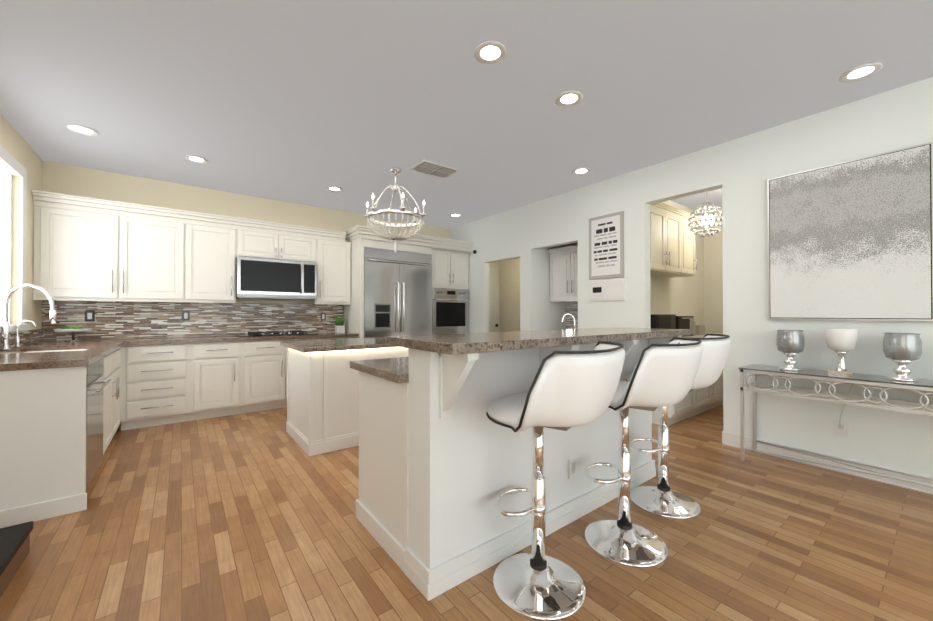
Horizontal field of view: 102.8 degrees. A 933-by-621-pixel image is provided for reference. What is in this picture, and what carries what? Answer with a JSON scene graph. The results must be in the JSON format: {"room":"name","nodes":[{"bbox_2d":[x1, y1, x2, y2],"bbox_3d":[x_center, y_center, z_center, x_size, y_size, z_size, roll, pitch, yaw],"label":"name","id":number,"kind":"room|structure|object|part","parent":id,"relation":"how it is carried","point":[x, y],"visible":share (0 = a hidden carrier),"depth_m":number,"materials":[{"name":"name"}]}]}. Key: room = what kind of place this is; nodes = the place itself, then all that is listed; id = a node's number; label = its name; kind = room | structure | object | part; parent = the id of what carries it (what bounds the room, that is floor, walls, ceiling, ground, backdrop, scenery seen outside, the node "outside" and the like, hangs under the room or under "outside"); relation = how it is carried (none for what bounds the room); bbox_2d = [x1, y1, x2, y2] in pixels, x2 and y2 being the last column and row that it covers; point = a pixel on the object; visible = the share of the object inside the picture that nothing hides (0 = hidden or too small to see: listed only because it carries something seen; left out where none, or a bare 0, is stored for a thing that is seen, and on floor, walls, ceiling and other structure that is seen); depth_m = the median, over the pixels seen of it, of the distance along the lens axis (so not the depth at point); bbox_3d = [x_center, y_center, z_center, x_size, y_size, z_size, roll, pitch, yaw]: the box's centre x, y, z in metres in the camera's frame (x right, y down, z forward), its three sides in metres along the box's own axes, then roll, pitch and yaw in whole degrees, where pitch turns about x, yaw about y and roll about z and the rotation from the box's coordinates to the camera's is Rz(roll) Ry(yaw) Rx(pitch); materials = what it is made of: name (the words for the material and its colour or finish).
{"room":"kitchen","nodes":[
{"label":"kitchen","id":0,"kind":"room"},
{"bbox_2d":[0,113,42,347],"bbox_3d":[-1.710,-0.188,0.283,0.128,2.770,8.850,0,-1,-38],"label":"wall","id":1,"kind":"structure","parent":0,"point":[15,145],"depth_m":3.40,"materials":[{"name":"beige paint"}]},
{"bbox_2d":[0,145,30,332],"bbox_3d":[-3.509,-0.561,2.686,0.140,1.450,1.650,0,-1,-38],"label":"window","id":2,"kind":"structure","parent":1,"relation":"in","point":[10,161],"depth_m":3.21,"materials":[{"name":"white"}]},
{"bbox_2d":[42,161,448,340],"bbox_3d":[-2.377,-0.151,5.420,5.330,2.770,0.128,0,-1,-38],"label":"wall","id":3,"kind":"structure","parent":0,"point":[118,319],"depth_m":4.56,"materials":[{"name":"beige paint"}]},
{"bbox_2d":[85,310,94,321],"bbox_3d":[-4.076,0.054,4.027,0.076,0.120,0.008,0,-1,-38],"label":"outlet","id":4,"kind":"object","parent":3,"relation":"attached to","point":[89,315],"visible":1,"depth_m":4.03,"materials":[{"name":"black"}]},
{"bbox_2d":[33,198,194,301],"bbox_3d":[-3.768,-0.591,4.069,1.227,0.941,0.318,0,-1,-38],"label":"upper cabinet","id":5,"kind":"object","parent":3,"relation":"attached to","point":[90,249],"depth_m":3.90,"materials":[{"name":"white wood"}]},
{"bbox_2d":[182,311,189,320],"bbox_3d":[-3.418,0.058,4.533,0.076,0.120,0.008,0,-1,-38],"label":"outlet","id":6,"kind":"object","parent":3,"relation":"attached to","point":[185,315],"visible":1,"depth_m":4.53,"materials":[{"name":"black"}]},
{"bbox_2d":[195,218,238,301],"bbox_3d":[-3.161,-0.587,4.535,0.575,0.941,0.318,0,-1,-38],"label":"upper cabinet","id":7,"kind":"object","parent":3,"relation":"attached to","point":[216,243],"depth_m":4.46,"materials":[{"name":"white wood"}]},
{"bbox_2d":[239,226,318,265],"bbox_3d":[-2.560,-0.859,4.999,0.940,0.391,0.318,0,-1,-38],"label":"upper cabinet","id":8,"kind":"object","parent":3,"relation":"attached to","point":[263,242],"depth_m":4.87,"materials":[{"name":"white wood"}]},
{"bbox_2d":[236,256,316,299],"bbox_3d":[-2.527,-0.409,4.953,0.934,0.504,0.427,0,-1,-38],"label":"microwave","id":9,"kind":"object","parent":8,"relation":"attached to","point":[262,278],"visible":0.9,"depth_m":4.78,"materials":[{"name":"silver metal"}]},
{"bbox_2d":[321,313,325,320],"bbox_3d":[-2.125,0.085,5.526,0.076,0.120,0.008,0,-1,-38],"label":"outlet","id":10,"kind":"object","parent":3,"relation":"attached to","point":[323,316],"visible":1,"depth_m":5.52,"materials":[{"name":"plastic"}]},
{"bbox_2d":[309,234,350,304],"bbox_3d":[-1.987,-0.581,5.437,0.505,0.941,0.318,0,-1,-38],"label":"upper cabinet","id":11,"kind":"object","parent":3,"relation":"attached to","point":[334,268],"depth_m":5.31,"materials":[{"name":"white wood"}]},
{"bbox_2d":[412,241,470,288],"bbox_3d":[-0.449,-0.722,6.437,0.793,0.697,0.608,0,-1,-38],"label":"upper cabinet","id":12,"kind":"object","parent":3,"relation":"attached to","point":[450,263],"depth_m":6.17,"materials":[{"name":"white wood"}]},
{"bbox_2d":[432,288,468,333],"bbox_3d":[-0.411,0.003,6.383,0.726,0.749,0.636,0,-1,-38],"label":"wall oven","id":13,"kind":"object","parent":12,"relation":"in","point":[449,311],"visible":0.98,"depth_m":6.15,"materials":[{"name":"silver metal"}]},
{"bbox_2d":[0,404,932,620],"bbox_3d":[1.415,1.244,2.674,8.370,0.060,9.450,0,-1,-38],"label":"floor","id":14,"kind":"structure","parent":0,"point":[250,516],"depth_m":1.91,"materials":[{"name":"brown wood"}]},
{"bbox_2d":[0,521,32,597],"bbox_3d":[-2.082,1.129,1.299,0.542,0.150,1.050,0,-1,-38],"label":"step","id":15,"kind":"structure","parent":14,"relation":"on","point":[14,545],"depth_m":1.71,"materials":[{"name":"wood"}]},
{"bbox_2d":[0,356,107,527],"bbox_3d":[-2.799,0.779,2.339,0.669,0.866,0.670,0,-1,-38],"label":"base cabinet","id":16,"kind":"object","parent":14,"relation":"on","point":[66,408],"depth_m":2.18,"materials":[{"name":"white wood"}]},
{"bbox_2d":[0,340,123,371],"bbox_3d":[-3.139,0.319,2.796,0.682,0.040,1.855,0,-1,-38],"label":"countertop","id":17,"kind":"structure","parent":16,"relation":"on","point":[15,359],"depth_m":2.43,"materials":[{"name":"brown stone"}]},
{"bbox_2d":[0,284,56,350],"bbox_3d":[-3.486,0.044,2.996,0.295,0.512,0.359,0,-1,-38],"label":"sink faucet","id":18,"kind":"object","parent":17,"relation":"on","point":[4,335],"visible":1,"depth_m":2.89,"materials":[{"name":"silver metal"}]},
{"bbox_2d":[24,348,83,351],"bbox_3d":[-3.313,0.443,2.999,0.464,0.228,0.784,0,-1,-38],"label":"sink","id":19,"kind":"object","parent":17,"relation":"in","point":[25,349],"depth_m":3.22,"materials":[{"name":"silver metal"}]},
{"bbox_2d":[104,348,123,452],"bbox_3d":[-3.307,0.779,3.001,0.670,0.876,1.000,0,-1,-38],"label":"base cabinet","id":20,"kind":"object","parent":14,"relation":"on","point":[116,361],"depth_m":3.28,"materials":[{"name":"white wood"}]},
{"bbox_2d":[124,344,191,429],"bbox_3d":[-3.434,0.787,4.143,0.565,0.876,0.591,0,-1,-38],"label":"base cabinet","id":21,"kind":"object","parent":14,"relation":"on","point":[157,377],"depth_m":3.92,"materials":[{"name":"white wood"}]},
{"bbox_2d":[36,332,358,343],"bbox_3d":[-2.929,0.332,4.517,3.112,0.040,0.618,0,-1,-38],"label":"countertop","id":22,"kind":"structure","parent":21,"relation":"on","point":[193,339],"depth_m":4.19,"materials":[{"name":"brown stone"}]},
{"bbox_2d":[53,326,92,341],"bbox_3d":[-3.983,0.230,3.773,0.280,0.153,0.280,0,-1,-38],"label":"cake stand","id":23,"kind":"object","parent":22,"relation":"on","point":[73,329],"visible":1,"depth_m":3.72,"materials":[{"name":"white ceramic"}]},
{"bbox_2d":[236,330,317,336],"bbox_3d":[-2.475,0.292,4.880,0.880,0.045,0.480,0,-1,-38],"label":"cooktop","id":24,"kind":"object","parent":22,"relation":"in","point":[272,333],"visible":1,"depth_m":4.76,"materials":[{"name":"black"}]},
{"bbox_2d":[333,316,345,332],"bbox_3d":[-1.877,0.194,5.519,0.187,0.250,0.166,0,-1,-38],"label":"plant pot","id":25,"kind":"object","parent":22,"relation":"on","point":[339,326],"visible":1,"depth_m":5.49,"materials":[{"name":"white"}]},
{"bbox_2d":[192,340,243,420],"bbox_3d":[-3.018,0.790,4.462,0.485,0.876,0.591,0,-1,-38],"label":"base cabinet","id":26,"kind":"object","parent":14,"relation":"on","point":[217,369],"depth_m":4.25,"materials":[{"name":"white wood"}]},
{"bbox_2d":[244,336,331,412],"bbox_3d":[-2.427,0.793,4.916,1.005,0.876,0.591,0,-1,-38],"label":"base cabinet","id":27,"kind":"object","parent":14,"relation":"on","point":[265,361],"depth_m":4.54,"materials":[{"name":"white wood"}]},
{"bbox_2d":[332,336,357,338],"bbox_3d":[-1.922,0.796,5.305,0.550,0.876,0.591,0,-1,-38],"label":"base cabinet","id":28,"kind":"object","parent":14,"relation":"on","point":[333,337],"depth_m":5.11,"materials":[{"name":"white"}]},
{"bbox_2d":[286,348,408,456],"bbox_3d":[-0.789,0.786,4.032,1.995,0.876,0.855,0,-1,-38],"label":"kitchen island","id":29,"kind":"object","parent":14,"relation":"on","point":[322,396],"depth_m":3.29,"materials":[{"name":"white wood"}]},
{"bbox_2d":[280,337,403,352],"bbox_3d":[-0.788,0.329,4.046,2.080,0.040,0.940,0,-1,-38],"label":"island countertop","id":30,"kind":"structure","parent":29,"relation":"on","point":[328,345],"depth_m":3.44,"materials":[{"name":"brown stone"}]},
{"bbox_2d":[356,371,405,574],"bbox_3d":[-0.236,0.773,2.133,0.561,0.874,0.600,0,-1,-38],"label":"base cabinet","id":31,"kind":"object","parent":14,"relation":"on","point":[381,504],"depth_m":1.92,"materials":[{"name":"white wood"}]},
{"bbox_2d":[350,357,405,382],"bbox_3d":[0.282,0.318,2.547,1.970,0.041,0.620,0,-1,-38],"label":"countertop","id":32,"kind":"structure","parent":31,"relation":"on","point":[390,370],"depth_m":1.97,"materials":[{"name":"brown stone"}]},
{"bbox_2d":[561,313,575,328],"bbox_3d":[0.897,0.161,3.203,0.142,0.283,0.097,0,-1,-38],"label":"bar faucet","id":33,"kind":"object","parent":32,"relation":"on","point":[571,315],"visible":0.67,"depth_m":3.19,"materials":[{"name":"silver metal"}]},
{"bbox_2d":[364,247,431,337],"bbox_3d":[-1.173,0.169,5.804,1.114,2.135,0.731,0,-1,-38],"label":"fridge","id":34,"kind":"object","parent":14,"relation":"on","point":[397,293],"visible":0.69,"depth_m":5.52,"materials":[{"name":"silver metal"}]},
{"bbox_2d":[402,339,655,600],"bbox_3d":[0.555,0.689,2.243,1.936,1.044,0.190,0,-1,-38],"label":"base cabinet","id":35,"kind":"object","parent":14,"relation":"on","point":[444,460],"depth_m":1.75,"materials":[{"name":"white"}]},
{"bbox_2d":[386,327,689,354],"bbox_3d":[0.580,0.146,2.185,2.020,0.040,0.560,0,-1,-38],"label":"countertop","id":36,"kind":"structure","parent":35,"relation":"on","point":[462,343],"depth_m":1.75,"materials":[{"name":"brown stone"}]},
{"bbox_2d":[569,457,576,478],"bbox_3d":[0.619,0.910,2.162,0.070,0.110,0.009,0,-1,-38],"label":"outlet","id":37,"kind":"object","parent":35,"relation":"attached to","point":[572,467],"visible":1,"depth_m":2.16,"materials":[{"name":"white plastic"}]},
{"bbox_2d":[486,341,624,620],"bbox_3d":[0.374,0.674,1.613,0.560,1.064,0.796,0,-1,34],"label":"stool","id":38,"kind":"object","parent":14,"relation":"on","point":[568,390],"visible":1,"depth_m":1.50,"materials":[{"name":"white leather"}]},
{"bbox_3d":[0.378,0.306,1.614,0.572,0.317,0.786,0,-1,34],"label":"seat","id":39,"kind":"part","parent":38,"relation":"part of","materials":[{"name":"white leather"}]},
{"bbox_2d":[584,337,702,567],"bbox_3d":[0.883,0.676,1.914,0.560,1.064,0.796,0,-1,37],"label":"stool","id":40,"kind":"object","parent":14,"relation":"on","point":[663,376],"visible":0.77,"depth_m":1.80,"materials":[{"name":"white leather"}]},
{"bbox_3d":[0.886,0.308,1.915,0.572,0.317,0.786,0,-1,37],"label":"seat","id":41,"kind":"part","parent":40,"relation":"part of","materials":[{"name":"white leather"}]},
{"bbox_2d":[626,333,730,518],"bbox_3d":[1.304,0.679,2.325,0.560,1.064,0.796,0,-1,42],"label":"stool","id":42,"kind":"object","parent":14,"relation":"on","point":[662,498],"visible":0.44,"depth_m":2.30,"materials":[{"name":"silver metal"}]},
{"bbox_3d":[1.307,0.311,2.325,0.572,0.317,0.786,0,-1,42],"label":"seat","id":43,"kind":"part","parent":42,"relation":"part of","materials":[{"name":"white leather"}]},
{"bbox_2d":[652,333,722,425],"bbox_3d":[2.802,0.772,4.740,2.057,0.915,0.593,0,-1,-38],"label":"base cabinet","id":44,"kind":"object","parent":14,"relation":"on","point":[694,402],"visible":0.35,"depth_m":4.29,"materials":[{"name":"white wood"}]},
{"bbox_2d":[651,314,675,328],"bbox_3d":[2.199,0.176,4.402,0.470,0.270,0.335,0,-1,-38],"label":"microwave","id":45,"kind":"object","parent":44,"relation":"on","point":[663,321],"visible":0.46,"depth_m":4.22,"materials":[{"name":"black"}]},
{"bbox_2d":[676,316,693,336],"bbox_3d":[2.623,0.188,4.696,0.440,0.250,0.347,0,-1,-38],"label":"toaster","id":46,"kind":"object","parent":44,"relation":"on","point":[684,322],"visible":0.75,"depth_m":4.57,"materials":[{"name":"black"}]},
{"bbox_2d":[694,322,696,334],"bbox_3d":[2.930,0.219,4.936,0.140,0.190,0.140,0,-1,-38],"label":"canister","id":47,"kind":"object","parent":44,"relation":"on","point":[695,326],"depth_m":4.97,"materials":[{"name":"beige"}]},
{"bbox_2d":[697,325,704,334],"bbox_3d":[3.119,0.255,5.068,0.200,0.120,0.160,0,-1,-38],"label":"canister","id":48,"kind":"object","parent":44,"relation":"on","point":[699,329],"depth_m":4.99,"materials":[{"name":"beige"}]},
{"bbox_2d":[738,364,932,494],"bbox_3d":[2.900,0.835,2.430,0.345,0.755,1.790,0,-1,-38],"label":"console table","id":49,"kind":"object","parent":14,"relation":"on","point":[868,379],"visible":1,"depth_m":2.67,"materials":[{"name":"silver metal"}]},
{"bbox_2d":[776,330,804,370],"bbox_3d":[2.538,0.305,2.918,0.169,0.310,0.169,0,-1,-38],"label":"hurricane","id":50,"kind":"object","parent":49,"relation":"on","point":[790,344],"visible":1,"depth_m":2.87,"materials":[{"name":"silver metal"}]},
{"bbox_2d":[825,328,857,375],"bbox_3d":[2.711,0.293,2.692,0.170,0.330,0.170,0,-1,-38],"label":"hurricane","id":51,"kind":"object","parent":49,"relation":"on","point":[841,342],"visible":1,"depth_m":2.66,"materials":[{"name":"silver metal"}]},
{"bbox_2d":[883,333,921,381],"bbox_3d":[2.885,0.302,2.466,0.169,0.310,0.169,0,-1,-38],"label":"hurricane","id":52,"kind":"object","parent":49,"relation":"on","point":[902,351],"visible":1,"depth_m":2.43,"materials":[{"name":"silver metal"}]},
{"bbox_2d":[0,0,932,228],"bbox_3d":[1.415,-1.586,2.694,8.370,0.060,9.450,0,-1,-38],"label":"ceiling","id":53,"kind":"structure","parent":0,"point":[306,102],"depth_m":2.57,"materials":[{"name":"grey paint"}]},
{"bbox_2d":[66,124,98,135],"bbox_3d":[-3.277,-1.544,3.180,0.196,0.012,0.196,0,-1,-38],"label":"recessed light","id":54,"kind":"object","parent":53,"relation":"in","point":[81,129],"visible":0.98,"depth_m":3.17,"materials":[{"name":"white"}]},
{"bbox_2d":[185,155,207,162],"bbox_3d":[-2.743,-1.540,3.780,0.196,0.012,0.196,0,-1,-38],"label":"recessed light","id":55,"kind":"object","parent":53,"relation":"in","point":[195,158],"visible":1,"depth_m":3.78,"materials":[{"name":"white"}]},
{"bbox_2d":[326,186,342,191],"bbox_3d":[-1.661,-1.533,4.687,0.196,0.012,0.196,0,-1,-38],"label":"recessed light","id":56,"kind":"object","parent":53,"relation":"in","point":[334,189],"visible":1,"depth_m":4.68,"materials":[{"name":"white"}]},
{"bbox_2d":[364,168,426,252],"bbox_3d":[-0.778,-1.090,4.076,0.670,0.909,0.682,0,-1,-38],"label":"chandelier","id":57,"kind":"object","parent":53,"relation":"hanging from","point":[402,211],"visible":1,"depth_m":4.00,"materials":[{"name":"silver metal"}]},
{"bbox_2d":[409,160,459,178],"bbox_3d":[-0.345,-1.536,4.058,0.460,0.017,0.300,0,-1,-38],"label":"ceiling vent","id":58,"kind":"object","parent":53,"relation":"in","point":[433,169],"visible":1,"depth_m":4.03,"materials":[{"name":"white metal"}]},
{"bbox_2d":[449,213,460,216],"bbox_3d":[-0.177,-1.524,5.940,0.196,0.012,0.196,0,-1,-38],"label":"recessed light","id":59,"kind":"object","parent":53,"relation":"in","point":[455,215],"visible":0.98,"depth_m":5.94,"materials":[{"name":"white"}]},
{"bbox_2d":[474,41,506,63],"bbox_3d":[0.144,-1.551,2.240,0.196,0.012,0.196,0,-1,-38],"label":"recessed light","id":60,"kind":"object","parent":53,"relation":"in","point":[490,52],"visible":1,"depth_m":2.23,"materials":[{"name":"white"}]},
{"bbox_2d":[555,90,582,106],"bbox_3d":[0.748,-1.548,2.717,0.196,0.012,0.196,0,-1,-38],"label":"recessed light","id":61,"kind":"object","parent":53,"relation":"in","point":[568,98],"visible":1,"depth_m":2.71,"materials":[{"name":"white"}]},
{"bbox_2d":[572,167,590,174],"bbox_3d":[1.264,-1.538,4.097,0.196,0.012,0.196,0,-1,-38],"label":"recessed light","id":62,"kind":"object","parent":53,"relation":"in","point":[581,170],"visible":1,"depth_m":4.09,"materials":[{"name":"white"}]},
{"bbox_2d":[688,192,722,236],"bbox_3d":[2.721,-1.196,4.217,0.369,0.696,0.363,0,-1,-38],"label":"globe pendant light","id":63,"kind":"object","parent":53,"relation":"hanging from","point":[706,220],"visible":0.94,"depth_m":4.17,"materials":[{"name":"silver metal"}]},
{"bbox_2d":[839,62,882,81],"bbox_3d":[2.564,-1.550,2.422,0.196,0.012,0.196,0,-1,-38],"label":"recessed light","id":64,"kind":"object","parent":53,"relation":"in","point":[860,72],"visible":0.98,"depth_m":2.41,"materials":[{"name":"white"}]},
{"bbox_2d":[489,242,577,331],"bbox_3d":[1.123,-0.146,6.084,1.030,2.770,2.800,0,-1,-38],"label":"wall","id":65,"kind":"structure","parent":0,"point":[550,315],"depth_m":5.74,"materials":[{"name":"white paint"}]},
{"bbox_2d":[489,267,498,331],"bbox_3d":[0.302,0.200,6.995,0.840,2.090,0.104,0,-1,-38],"label":"hall door","id":66,"kind":"structure","parent":65,"relation":"in","point":[493,303],"depth_m":7.18,"materials":[{"name":"white"}]},
{"bbox_2d":[548,245,577,301],"bbox_3d":[1.603,-0.522,5.334,0.425,0.770,0.774,0,-1,-38],"label":"upper cabinet","id":67,"kind":"object","parent":65,"relation":"attached to","point":[563,274],"visible":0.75,"depth_m":5.32,"materials":[{"name":"white wood"}]},
{"bbox_2d":[650,200,705,332],"bbox_3d":[2.779,-0.153,5.201,2.580,2.770,0.120,0,-1,-38],"label":"wall","id":68,"kind":"structure","parent":0,"point":[698,295],"depth_m":5.46,"materials":[{"name":"beige paint"}]},
{"bbox_2d":[650,203,685,277],"bbox_3d":[2.254,-0.828,4.516,0.902,0.731,0.327,0,-1,-38],"label":"upper cabinet","id":69,"kind":"object","parent":68,"relation":"attached to","point":[672,245],"depth_m":4.43,"materials":[{"name":"beige wood"}]},
{"bbox_2d":[674,214,697,276],"bbox_3d":[2.719,-0.826,4.873,0.480,0.731,0.327,0,-1,-38],"label":"upper cabinet","id":70,"kind":"object","parent":68,"relation":"attached to","point":[690,236],"depth_m":4.80,"materials":[{"name":"beige wood"}]},
{"bbox_2d":[449,77,932,476],"bbox_3d":[2.419,-0.165,3.454,0.120,2.770,8.850,0,-1,-38],"label":"wall","id":71,"kind":"structure","parent":0,"point":[740,171],"depth_m":3.22,"materials":[{"name":"white paint"}]},
{"bbox_2d":[589,211,623,279],"bbox_3d":[1.631,-0.754,4.361,0.024,0.740,0.440,0,-1,-38],"label":"sign","id":72,"kind":"object","parent":71,"relation":"attached to","point":[606,246],"visible":1,"depth_m":4.34,"materials":[{"name":"grey paper"}]},
{"bbox_2d":[589,278,624,300],"bbox_3d":[1.639,-0.245,4.348,0.022,0.254,0.450,0,-1,-38],"label":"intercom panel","id":73,"kind":"object","parent":71,"relation":"attached to","point":[613,289],"visible":1,"depth_m":4.33,"materials":[{"name":"white plastic"}]},
{"bbox_2d":[722,430,932,492],"bbox_3d":[3.694,1.152,1.672,0.018,0.110,4.424,0,-1,-38],"label":"baseboard","id":74,"kind":"structure","parent":71,"relation":"attached to","point":[731,439],"depth_m":2.83,"materials":[{"name":"white wood"}]},
{"bbox_2d":[834,384,852,437],"bbox_3d":[2.798,0.708,2.766,0.103,0.473,0.114,0,-1,-38],"label":"outlet","id":75,"kind":"object","parent":71,"relation":"attached to","point":[841,427],"visible":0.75,"depth_m":2.79,"materials":[{"name":"white plastic"}]},
{"bbox_2d":[767,142,932,320],"bbox_3d":[2.818,-0.522,2.800,0.040,1.185,0.878,0,-1,-38],"label":"painting","id":76,"kind":"object","parent":71,"relation":"attached to","point":[851,240],"visible":0.95,"depth_m":2.73,"materials":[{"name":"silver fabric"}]},
{"bbox_2d":[706,211,722,332],"bbox_3d":[4.196,-0.151,5.375,0.120,2.770,1.290,0,-1,-38],"label":"wall","id":77,"kind":"structure","parent":0,"point":[714,244],"depth_m":5.75,"materials":[{"name":"beige paint"}]}
]}

